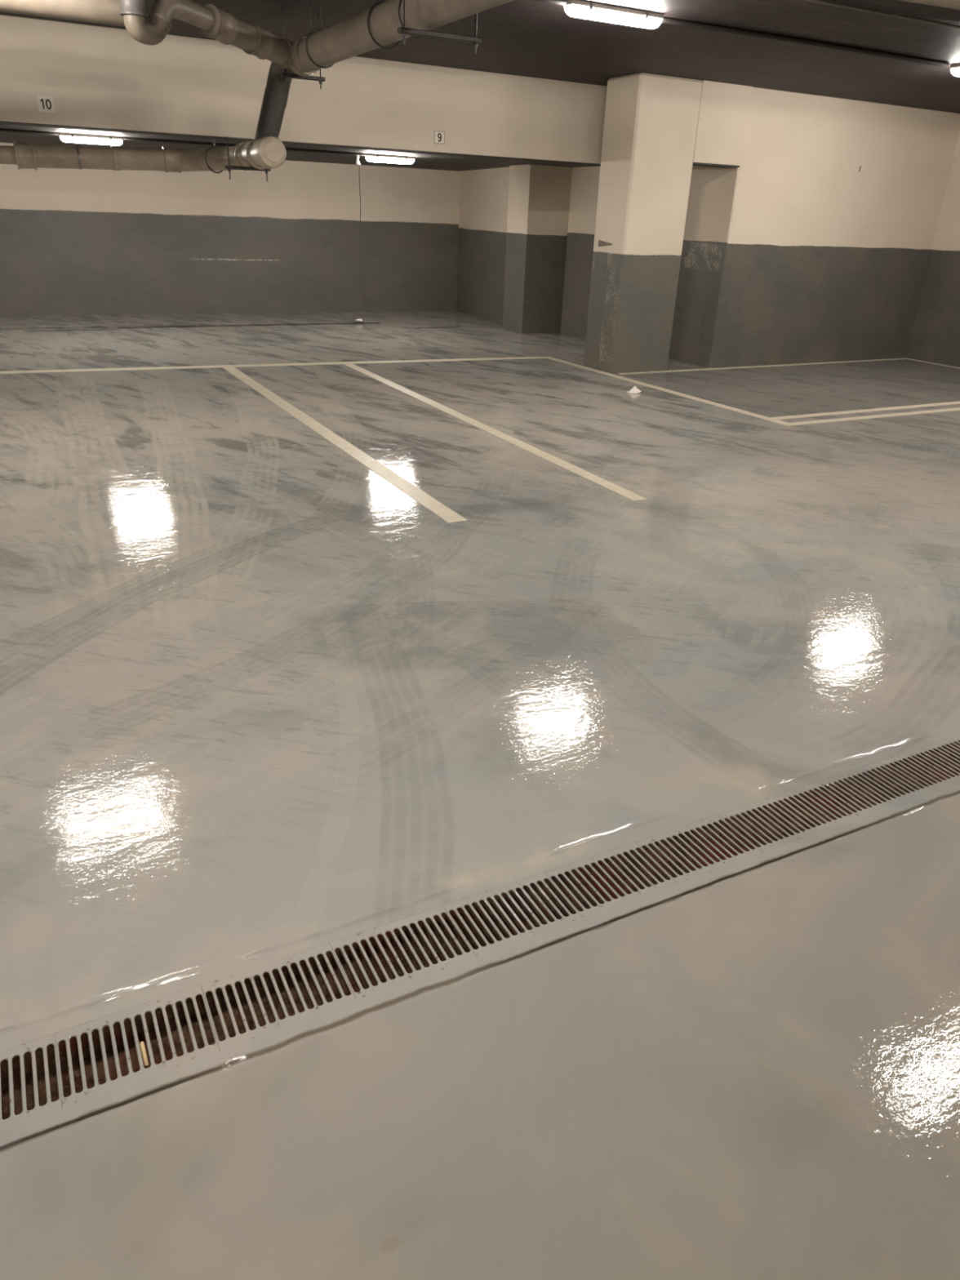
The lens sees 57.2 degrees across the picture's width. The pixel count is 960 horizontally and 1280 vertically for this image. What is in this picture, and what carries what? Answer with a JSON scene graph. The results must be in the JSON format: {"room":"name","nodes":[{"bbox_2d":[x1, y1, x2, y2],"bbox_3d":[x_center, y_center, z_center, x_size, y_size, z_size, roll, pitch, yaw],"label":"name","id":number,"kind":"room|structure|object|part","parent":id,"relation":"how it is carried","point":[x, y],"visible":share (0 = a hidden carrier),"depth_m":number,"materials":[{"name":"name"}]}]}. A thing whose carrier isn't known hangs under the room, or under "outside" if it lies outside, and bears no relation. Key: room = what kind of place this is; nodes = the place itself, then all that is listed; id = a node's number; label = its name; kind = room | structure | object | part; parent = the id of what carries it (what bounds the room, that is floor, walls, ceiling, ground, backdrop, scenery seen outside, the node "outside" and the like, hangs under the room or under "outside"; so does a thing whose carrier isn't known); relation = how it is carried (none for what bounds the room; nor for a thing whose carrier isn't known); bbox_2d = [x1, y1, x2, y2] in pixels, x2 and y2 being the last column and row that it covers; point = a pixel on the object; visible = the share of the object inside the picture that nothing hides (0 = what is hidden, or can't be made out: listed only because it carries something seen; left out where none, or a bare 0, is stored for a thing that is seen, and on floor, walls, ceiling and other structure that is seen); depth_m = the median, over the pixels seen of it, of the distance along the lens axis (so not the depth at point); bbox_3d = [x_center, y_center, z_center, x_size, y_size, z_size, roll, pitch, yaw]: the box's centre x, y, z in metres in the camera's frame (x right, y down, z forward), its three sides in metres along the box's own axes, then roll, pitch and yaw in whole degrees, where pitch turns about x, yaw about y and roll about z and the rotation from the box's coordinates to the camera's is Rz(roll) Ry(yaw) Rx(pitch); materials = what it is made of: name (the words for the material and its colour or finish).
{"room":"parking garage","nodes":[
{"label":"parking garage","id":0,"kind":"room"},
{"bbox_2d":[0,142,459,315],"bbox_3d":[-6.300,-5.739,11.639,15.100,2.770,0.200,-11,29,-25],"label":"wall","id":1,"kind":"structure","parent":0,"point":[73,242],"depth_m":12.95,"materials":[{"name":"paint"}]},
{"bbox_2d":[359,167,363,307],"bbox_3d":[-1.866,-6.250,13.807,0.024,2.041,0.012,-11,29,-25],"label":"cable","id":2,"kind":"object","parent":1,"relation":"attached to","point":[359,167],"visible":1,"depth_m":13.78,"materials":[{"name":"paint"}]},
{"bbox_2d":[0,124,600,171],"bbox_3d":[-5.302,-5.649,8.993,14.185,0.755,4.980,-11,29,-25],"label":"ceiling","id":3,"kind":"structure","parent":0,"point":[422,161],"depth_m":10.77,"materials":[{"name":"paint"}]},
{"bbox_2d":[0,128,57,135],"bbox_3d":[-5.422,-5.018,8.576,2.400,0.028,0.028,-11,29,-25],"label":"cable conduit","id":4,"kind":"object","parent":3,"relation":"attached to","point":[1,129],"visible":1,"depth_m":8.96,"materials":[{"name":"plastic"}]},
{"bbox_2d":[58,132,123,145],"bbox_3d":[-4.073,-5.251,9.237,0.620,0.085,0.117,-11,29,-25],"label":"ceiling lamp","id":5,"kind":"object","parent":3,"relation":"attached to","point":[65,137],"visible":1,"depth_m":9.20,"materials":[{"name":"plastic"}]},
{"bbox_2d":[60,136,122,145],"bbox_3d":[-4.074,-5.236,9.244,0.596,0.052,0.095,-11,29,-25],"label":"diffuser","id":6,"kind":"object","parent":5,"relation":"attached to","point":[109,140],"depth_m":9.22,"materials":[{"name":"white plastic"}]},
{"bbox_2d":[123,137,365,155],"bbox_3d":[-2.580,-5.565,9.941,2.720,0.028,0.028,-11,29,-25],"label":"cable conduit","id":7,"kind":"object","parent":3,"relation":"attached to","point":[124,138],"visible":0.81,"depth_m":9.76,"materials":[{"name":"plastic"}]},
{"bbox_2d":[353,155,360,164],"bbox_3d":[-1.482,-5.794,10.611,0.096,0.125,0.096,-11,29,-25],"label":"junction box","id":8,"kind":"object","parent":3,"relation":"attached to","point":[357,162],"visible":0.93,"depth_m":10.60,"materials":[{"name":"grey plastic"}]},
{"bbox_2d":[364,153,415,164],"bbox_3d":[-1.089,-5.826,10.670,0.620,0.085,0.117,-11,29,-25],"label":"ceiling lamp","id":9,"kind":"object","parent":3,"relation":"attached to","point":[375,157],"visible":1,"depth_m":10.63,"materials":[{"name":"plastic"}]},
{"bbox_2d":[365,156,413,164],"bbox_3d":[-1.089,-5.811,10.677,0.596,0.052,0.095,-11,29,-25],"label":"diffuser","id":10,"kind":"object","parent":9,"relation":"attached to","point":[402,160],"depth_m":10.65,"materials":[{"name":"white plastic"}]},
{"bbox_2d":[0,310,959,1279],"bbox_3d":[-0.435,-0.573,4.756,17.680,0.156,20.600,-11,29,-25],"label":"floor","id":11,"kind":"structure","parent":0,"point":[261,702],"depth_m":2.57,"materials":[{"name":"paint"}]},
{"bbox_2d":[0,1033,62,1130],"bbox_3d":[-0.932,0.853,1.627,0.284,0.018,0.181,-11,29,-25],"label":"drain grate","id":12,"kind":"object","parent":11,"relation":"in","point":[20,1053],"visible":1,"depth_m":1.66,"materials":[{"name":"metal"}]},
{"bbox_2d":[54,985,219,1107],"bbox_3d":[-0.680,0.804,1.748,0.284,0.018,0.181,-11,29,-25],"label":"drain grate","id":13,"kind":"object","parent":11,"relation":"in","point":[88,1030],"visible":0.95,"depth_m":1.75,"materials":[{"name":"metal"}]},
{"bbox_2d":[139,1041,148,1066],"bbox_3d":[-0.659,0.813,1.729,0.009,0.016,0.054,-11,29,-26],"label":"stub","id":14,"kind":"object","parent":13,"relation":"in","point":[143,1049],"visible":1,"depth_m":1.73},
{"bbox_2d":[0,321,368,331],"bbox_3d":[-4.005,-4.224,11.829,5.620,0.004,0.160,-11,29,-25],"label":"trim","id":15,"kind":"structure","parent":11,"relation":"on","point":[337,322],"depth_m":11.75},
{"bbox_2d":[85,325,110,327],"bbox_3d":[-4.938,-4.048,11.379,0.284,0.005,0.140,-11,29,-25],"label":"drain grate","id":16,"kind":"object","parent":15,"relation":"on","point":[86,326],"visible":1,"depth_m":11.38,"materials":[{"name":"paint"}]},
{"bbox_2d":[109,324,133,327],"bbox_3d":[-4.685,-4.097,11.500,0.284,0.005,0.140,-11,29,-25],"label":"drain grate","id":17,"kind":"object","parent":15,"relation":"on","point":[122,325],"visible":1,"depth_m":11.47,"materials":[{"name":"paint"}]},
{"bbox_2d":[132,324,155,326],"bbox_3d":[-4.433,-4.146,11.621,0.284,0.005,0.140,-11,29,-25],"label":"drain grate","id":18,"kind":"object","parent":15,"relation":"on","point":[132,325],"visible":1,"depth_m":11.62,"materials":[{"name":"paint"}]},
{"bbox_2d":[155,324,177,326],"bbox_3d":[-4.180,-4.194,11.742,0.284,0.005,0.140,-11,29,-25],"label":"drain grate","id":19,"kind":"object","parent":15,"relation":"on","point":[169,324],"visible":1,"depth_m":11.71,"materials":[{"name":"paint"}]},
{"bbox_2d":[176,324,199,325],"bbox_3d":[-3.927,-4.243,11.864,0.284,0.005,0.140,-11,29,-25],"label":"drain grate","id":20,"kind":"object","parent":15,"relation":"on","point":[176,324],"visible":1,"depth_m":11.86,"materials":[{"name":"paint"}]},
{"bbox_2d":[200,323,221,325],"bbox_3d":[-3.674,-4.292,11.985,0.284,0.005,0.140,-11,29,-25],"label":"drain grate","id":21,"kind":"object","parent":15,"relation":"on","point":[215,323],"visible":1,"depth_m":11.95,"materials":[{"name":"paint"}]},
{"bbox_2d":[240,323,262,324],"bbox_3d":[-3.169,-4.389,12.228,0.284,0.005,0.140,-11,29,-25],"label":"drain grate","id":22,"kind":"object","parent":15,"relation":"on","point":[241,323],"visible":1,"depth_m":12.19,"materials":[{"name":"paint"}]},
{"bbox_2d":[261,322,283,324],"bbox_3d":[-2.916,-4.438,12.349,0.284,0.005,0.140,-11,29,-25],"label":"drain grate","id":23,"kind":"object","parent":15,"relation":"on","point":[261,322],"visible":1,"depth_m":12.36,"materials":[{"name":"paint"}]},
{"bbox_2d":[281,322,302,324],"bbox_3d":[-2.664,-4.486,12.470,0.284,0.005,0.140,-11,29,-25],"label":"drain grate","id":24,"kind":"object","parent":15,"relation":"on","point":[282,322],"visible":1,"depth_m":12.45,"materials":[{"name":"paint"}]},
{"bbox_2d":[302,321,322,324],"bbox_3d":[-2.411,-4.535,12.592,0.284,0.005,0.140,-11,29,-25],"label":"drain grate","id":25,"kind":"object","parent":15,"relation":"on","point":[308,322],"visible":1,"depth_m":12.62,"materials":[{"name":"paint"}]},
{"bbox_2d":[320,321,341,323],"bbox_3d":[-2.158,-4.584,12.713,0.284,0.005,0.140,-11,29,-25],"label":"drain grate","id":26,"kind":"object","parent":15,"relation":"on","point":[320,322],"visible":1,"depth_m":12.71,"materials":[{"name":"metal"}]},
{"bbox_2d":[339,320,359,323],"bbox_3d":[-1.906,-4.632,12.834,0.284,0.005,0.140,-11,29,-25],"label":"drain grate","id":27,"kind":"object","parent":15,"relation":"on","point":[353,321],"visible":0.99,"depth_m":12.82,"materials":[{"name":"metal"}]},
{"bbox_2d":[359,320,378,322],"bbox_3d":[-1.653,-4.681,12.956,0.284,0.005,0.140,-11,29,-25],"label":"drain grate","id":28,"kind":"object","parent":15,"relation":"on","point":[362,321],"visible":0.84,"depth_m":12.95,"materials":[{"name":"metal"}]},
{"bbox_2d":[1,893,519,1087],"bbox_3d":[0.824,0.584,2.505,6.600,0.125,0.155,-11,29,-25],"label":"trim","id":29,"kind":"structure","parent":11,"relation":"on","point":[149,1021],"depth_m":1.83,"materials":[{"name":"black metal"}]},
{"bbox_2d":[0,356,545,373],"bbox_3d":[-3.224,-2.700,8.751,8.678,0.002,0.139,-9,28,-22],"label":"parking line","id":30,"kind":"object","parent":11,"relation":"on","point":[517,357],"visible":1,"depth_m":9.11,"materials":[{"name":"paint"}]},
{"bbox_2d":[200,942,356,1050],"bbox_3d":[-0.427,0.756,1.869,0.284,0.018,0.181,-11,29,-25],"label":"drain grate","id":31,"kind":"object","parent":11,"relation":"in","point":[268,970],"visible":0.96,"depth_m":1.87,"materials":[{"name":"metal"}]},
{"bbox_2d":[2,855,661,1119],"bbox_3d":[0.819,0.562,2.492,6.588,0.073,0.153,-11,29,-25],"label":"drain grate","id":32,"kind":"object","parent":11,"relation":"in","point":[163,1033],"visible":0.2,"depth_m":1.89,"materials":[{"name":"brown metal"}]},
{"bbox_2d":[222,367,467,523],"bbox_3d":[-1.337,-1.704,6.849,0.126,0.002,5.305,-11,29,-25],"label":"parking line","id":33,"kind":"object","parent":11,"relation":"on","point":[408,488],"visible":1,"depth_m":5.93,"materials":[{"name":"paint"}]},
{"bbox_2d":[329,905,476,1000],"bbox_3d":[-0.174,0.707,1.991,0.284,0.018,0.181,-11,29,-25],"label":"drain grate","id":34,"kind":"object","parent":11,"relation":"in","point":[357,940],"visible":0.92,"depth_m":1.99,"materials":[{"name":"metal"}]},
{"bbox_2d":[413,326,458,328],"bbox_3d":[-0.623,-4.491,12.663,0.730,0.001,0.060,-11,29,-25],"label":"trim","id":35,"kind":"structure","parent":11,"relation":"on","point":[451,326],"depth_m":12.62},
{"bbox_2d":[344,363,647,501],"bbox_3d":[-0.230,-1.894,7.333,0.104,0.002,5.260,-11,29,-25],"label":"parking line","id":36,"kind":"object","parent":11,"relation":"on","point":[628,494],"visible":1,"depth_m":6.47,"materials":[{"name":"paint"}]},
{"bbox_2d":[443,871,582,956],"bbox_3d":[0.078,0.658,2.112,0.284,0.018,0.181,-11,29,-25],"label":"drain grate","id":37,"kind":"object","parent":11,"relation":"in","point":[491,895],"visible":0.92,"depth_m":2.11,"materials":[{"name":"metal"}]},
{"bbox_2d":[502,164,572,333],"bbox_3d":[0.781,-5.416,12.286,0.660,2.135,0.560,-11,29,-25],"label":"column","id":38,"kind":"structure","parent":11,"relation":"on","point":[539,198],"depth_m":12.06,"materials":[{"name":"paint"}]},
{"bbox_2d":[544,841,678,918],"bbox_3d":[0.331,0.610,2.233,0.284,0.018,0.181,-11,29,-25],"label":"drain grate","id":39,"kind":"object","parent":11,"relation":"in","point":[646,883],"visible":0.93,"depth_m":2.23,"materials":[{"name":"metal"}]},
{"bbox_2d":[626,386,641,393],"bbox_3d":[1.489,-2.413,8.468,0.094,0.068,0.151,25,34,38],"label":"paper scrap","id":40,"kind":"object","parent":11,"relation":"on","point":[634,390],"visible":1,"depth_m":8.44,"materials":[{"name":"white paper"}]},
{"bbox_2d":[583,72,702,373],"bbox_3d":[1.677,-4.281,9.287,0.765,2.770,0.570,-11,29,-25],"label":"pillar","id":41,"kind":"structure","parent":11,"relation":"on","point":[651,121],"depth_m":9.01,"materials":[{"name":"paint"}]},
{"bbox_2d":[598,240,612,246],"bbox_3d":[1.309,-4.140,9.202,0.012,0.060,0.240,-11,29,-25],"label":"wall bracket","id":42,"kind":"object","parent":41,"relation":"attached to","point":[600,242],"visible":1,"depth_m":9.23,"materials":[{"name":"metal"}]},
{"bbox_2d":[542,356,787,423],"bbox_3d":[1.688,-2.573,8.893,0.104,0.002,3.918,-11,29,-26],"label":"parking line","id":43,"kind":"object","parent":11,"relation":"on","point":[743,411],"visible":1,"depth_m":8.60,"materials":[{"name":"paint"}]},
{"bbox_2d":[635,814,763,883],"bbox_3d":[0.584,0.561,2.355,0.284,0.018,0.181,-11,29,-25],"label":"drain grate","id":44,"kind":"object","parent":11,"relation":"in","point":[688,851],"visible":0.97,"depth_m":2.35,"materials":[{"name":"metal"}]},
{"bbox_2d":[617,357,910,374],"bbox_3d":[3.536,-3.265,10.472,4.610,0.003,0.074,-11,29,-26],"label":"parking line","id":45,"kind":"object","parent":11,"relation":"on","point":[904,357],"visible":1,"depth_m":10.34,"materials":[{"name":"paint"}]},
{"bbox_2d":[717,790,839,852],"bbox_3d":[0.837,0.512,2.476,0.284,0.018,0.181,-11,29,-25],"label":"drain grate","id":46,"kind":"object","parent":11,"relation":"in","point":[771,823],"visible":0.92,"depth_m":2.48,"materials":[{"name":"metal"}]},
{"bbox_2d":[792,767,908,824],"bbox_3d":[1.089,0.464,2.597,0.284,0.018,0.181,-11,29,-25],"label":"drain grate","id":47,"kind":"object","parent":11,"relation":"in","point":[848,796],"visible":0.94,"depth_m":2.60,"materials":[{"name":"metal"}]},
{"bbox_2d":[760,400,959,420],"bbox_3d":[4.475,-2.283,8.523,4.600,0.002,0.103,-11,29,-25],"label":"parking line","id":48,"kind":"object","parent":11,"relation":"on","point":[949,402],"visible":1,"depth_m":8.03,"materials":[{"name":"paint"}]},
{"bbox_2d":[780,407,959,426],"bbox_3d":[4.579,-2.192,8.343,4.600,0.003,0.098,-11,29,-25],"label":"parking line","id":49,"kind":"object","parent":11,"relation":"on","point":[956,408],"visible":1,"depth_m":7.79,"materials":[{"name":"paint"}]},
{"bbox_2d":[859,746,959,799],"bbox_3d":[1.342,0.415,2.719,0.284,0.018,0.181,-11,29,-25],"label":"drain grate","id":50,"kind":"object","parent":11,"relation":"in","point":[918,771],"visible":0.91,"depth_m":2.72,"materials":[{"name":"metal"}]},
{"bbox_2d":[909,358,959,368],"bbox_3d":[6.362,-2.947,10.050,0.074,0.003,3.475,-11,29,-25],"label":"parking line","id":51,"kind":"object","parent":11,"relation":"on","point":[910,358],"visible":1,"depth_m":11.10,"materials":[{"name":"paint"}]},
{"bbox_2d":[921,734,959,768],"bbox_3d":[1.595,0.366,2.840,0.284,0.018,0.181,-11,29,-25],"label":"drain grate","id":52,"kind":"object","parent":11,"relation":"in","point":[948,749],"visible":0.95,"depth_m":2.84,"materials":[{"name":"metal"}]},
{"bbox_2d":[0,0,959,113],"bbox_3d":[0.873,-2.145,1.403,17.880,0.200,15.550,-11,29,-25],"label":"ceiling","id":53,"kind":"structure","parent":0,"point":[520,37],"depth_m":6.91,"materials":[{"name":"paint"}]},
{"bbox_2d":[0,0,513,181],"bbox_3d":[-3.385,-2.970,4.214,6.599,1.073,7.773,-11,29,-25],"label":"drain pipe","id":54,"kind":"object","parent":53,"relation":"hanging from","point":[388,22],"visible":1,"depth_m":5.71,"materials":[{"name":"plastic"}]},
{"bbox_3d":[-2.067,-3.961,7.241,0.009,0.313,0.009,0,26,-5],"label":"threaded rod","id":55,"kind":"part","parent":54,"relation":"part of","materials":[{"name":"metal"}]},
{"bbox_3d":[-1.931,-3.927,7.336,0.370,0.024,0.040,-11,29,-25],"label":"support rail","id":56,"kind":"part","parent":54,"relation":"part of","materials":[{"name":"metal"}]},
{"bbox_3d":[-1.389,-4.209,6.246,0.009,0.470,0.009,22,32,35],"label":"threaded rod","id":57,"kind":"part","parent":54,"relation":"part of","materials":[{"name":"metal"}]},
{"bbox_3d":[-1.280,-4.074,6.377,0.320,0.024,0.040,-11,29,-25],"label":"support rail","id":58,"kind":"part","parent":54,"relation":"part of","materials":[{"name":"metal"}]},
{"bbox_3d":[-1.156,-4.243,6.010,0.009,0.186,0.009,0,26,-5],"label":"hanger rod","id":59,"kind":"part","parent":54,"relation":"part of","materials":[{"name":"metal"}]},
{"bbox_3d":[-1.158,-4.253,6.356,0.009,0.470,0.009,0,26,-5],"label":"threaded rod","id":60,"kind":"part","parent":54,"relation":"part of","materials":[{"name":"metal"}]},
{"bbox_3d":[-1.053,-4.158,5.835,0.009,0.180,0.009,0,26,-5],"label":"hanger rod","id":61,"kind":"part","parent":54,"relation":"part of","materials":[{"name":"metal"}]},
{"bbox_3d":[-0.390,-3.333,4.517,0.009,0.468,0.009,0,26,-5],"label":"threaded rod","id":62,"kind":"part","parent":54,"relation":"part of","materials":[{"name":"metal"}]},
{"bbox_3d":[-0.210,-3.212,4.682,0.480,0.024,0.040,-11,29,-25],"label":"support rail","id":63,"kind":"part","parent":54,"relation":"part of","materials":[{"name":"metal"}]},
{"bbox_3d":[-0.017,-3.405,4.696,0.009,0.468,0.009,22,32,35],"label":"threaded rod","id":64,"kind":"part","parent":54,"relation":"part of","materials":[{"name":"metal"}]},
{"bbox_2d":[0,14,607,164],"bbox_3d":[-4.100,-4.517,6.945,14.185,0.720,0.300,-11,29,-25],"label":"beam","id":65,"kind":"structure","parent":53,"relation":"attached to","point":[98,77],"depth_m":7.95,"materials":[{"name":"paint"}]},
{"bbox_2d":[36,95,54,112],"bbox_3d":[-3.529,-4.357,7.162,0.115,0.115,0.006,-11,29,-25],"label":"number sign","id":66,"kind":"object","parent":65,"relation":"attached to","point":[46,104],"visible":1,"depth_m":7.16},
{"bbox_2d":[0,120,600,165],"bbox_3d":[-4.117,-4.194,7.103,14.180,0.008,0.294,-11,29,-25],"label":"trim","id":67,"kind":"structure","parent":65,"relation":"attached to","point":[1,122],"depth_m":8.18,"materials":[{"name":"paint"}]},
{"bbox_2d":[434,130,444,144],"bbox_3d":[-0.399,-4.947,8.671,0.115,0.115,0.006,-11,29,-25],"label":"number sign","id":68,"kind":"object","parent":65,"relation":"attached to","point":[439,135],"visible":1,"depth_m":8.67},
{"bbox_2d":[531,0,566,5],"bbox_3d":[-1.057,-3.784,4.893,3.590,0.032,0.032,-11,29,-25],"label":"cable conduit","id":69,"kind":"object","parent":53,"relation":"attached to","point":[562,2],"visible":1,"depth_m":5.61,"materials":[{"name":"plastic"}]},
{"bbox_2d":[563,0,663,29],"bbox_3d":[0.885,-4.122,5.812,0.740,0.085,0.117,-11,29,-25],"label":"ceiling lamp","id":70,"kind":"object","parent":53,"relation":"attached to","point":[582,9],"visible":1,"depth_m":5.77,"materials":[{"name":"plastic"}]},
{"bbox_2d":[661,17,949,66],"bbox_3d":[2.518,-4.467,6.598,2.931,0.036,0.049,-10,29,-25],"label":"cable conduit","id":71,"kind":"object","parent":53,"relation":"attached to","point":[666,20],"visible":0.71,"depth_m":6.50,"materials":[{"name":"plastic"}]},
{"bbox_2d":[804,0,959,28],"bbox_3d":[3.325,-4.129,5.957,8.401,0.018,0.018,-10,29,-25],"label":"cable conduit","id":72,"kind":"object","parent":53,"relation":"attached to","point":[823,2],"visible":1,"depth_m":5.60,"materials":[{"name":"grey metal"}]},
{"bbox_2d":[899,0,959,9],"bbox_3d":[4.257,-3.837,5.540,4.425,0.100,0.100,-8,28,-20],"label":"ceiling pipe","id":73,"kind":"object","parent":53,"relation":"attached to","point":[954,4],"visible":1,"depth_m":4.92,"materials":[{"name":"plastic"}]},
{"bbox_2d":[950,62,959,76],"bbox_3d":[4.242,-4.769,7.424,0.740,0.085,0.117,-11,29,-25],"label":"ceiling lamp","id":74,"kind":"object","parent":53,"relation":"attached to","point":[955,68],"visible":1,"depth_m":7.27,"materials":[{"name":"plastic"}]},
{"bbox_2d":[951,67,959,76],"bbox_3d":[4.242,-4.754,7.431,0.716,0.052,0.095,-11,29,-25],"label":"diffuser","id":75,"kind":"object","parent":74,"relation":"attached to","point":[955,71],"depth_m":7.28,"materials":[{"name":"white plastic"}]},
{"bbox_2d":[456,167,509,325],"bbox_3d":[0.524,-6.337,13.437,1.240,2.770,2.720,-11,29,-25],"label":"wall","id":76,"kind":"structure","parent":0,"point":[483,193],"depth_m":13.51,"materials":[{"name":"paint"}]},
{"bbox_2d":[693,80,752,165],"bbox_3d":[2.395,-5.268,9.014,0.635,0.705,0.266,-11,29,-25],"label":"lintel","id":77,"kind":"object","parent":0,"point":[724,108],"visible":0.64,"depth_m":8.90,"materials":[{"name":"paint"}]},
{"bbox_2d":[709,87,959,368],"bbox_3d":[3.427,-5.359,11.658,3.495,2.770,3.545,-11,29,-25],"label":"wall","id":78,"kind":"structure","parent":0,"point":[827,260],"depth_m":10.12,"materials":[{"name":"paint"}]},
{"bbox_2d":[560,165,738,368],"bbox_3d":[1.940,-4.929,10.820,0.010,2.620,3.218,-11,29,-25],"label":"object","id":79,"kind":"structure","parent":78,"relation":"attached to","point":[712,190],"depth_m":10.16,"materials":[{"name":"paint"}]},
{"bbox_2d":[692,162,739,168],"bbox_3d":[2.382,-4.945,9.171,0.615,0.016,0.255,-11,29,-25],"label":"trim","id":80,"kind":"structure","parent":78,"relation":"attached to","point":[700,164],"depth_m":9.12,"materials":[{"name":"paint"}]},
{"bbox_2d":[906,132,959,367],"bbox_3d":[8.920,-2.103,5.387,0.200,2.770,14.060,-11,29,-25],"label":"wall","id":81,"kind":"structure","parent":0,"point":[935,338],"depth_m":10.90,"materials":[{"name":"paint"}]}
]}

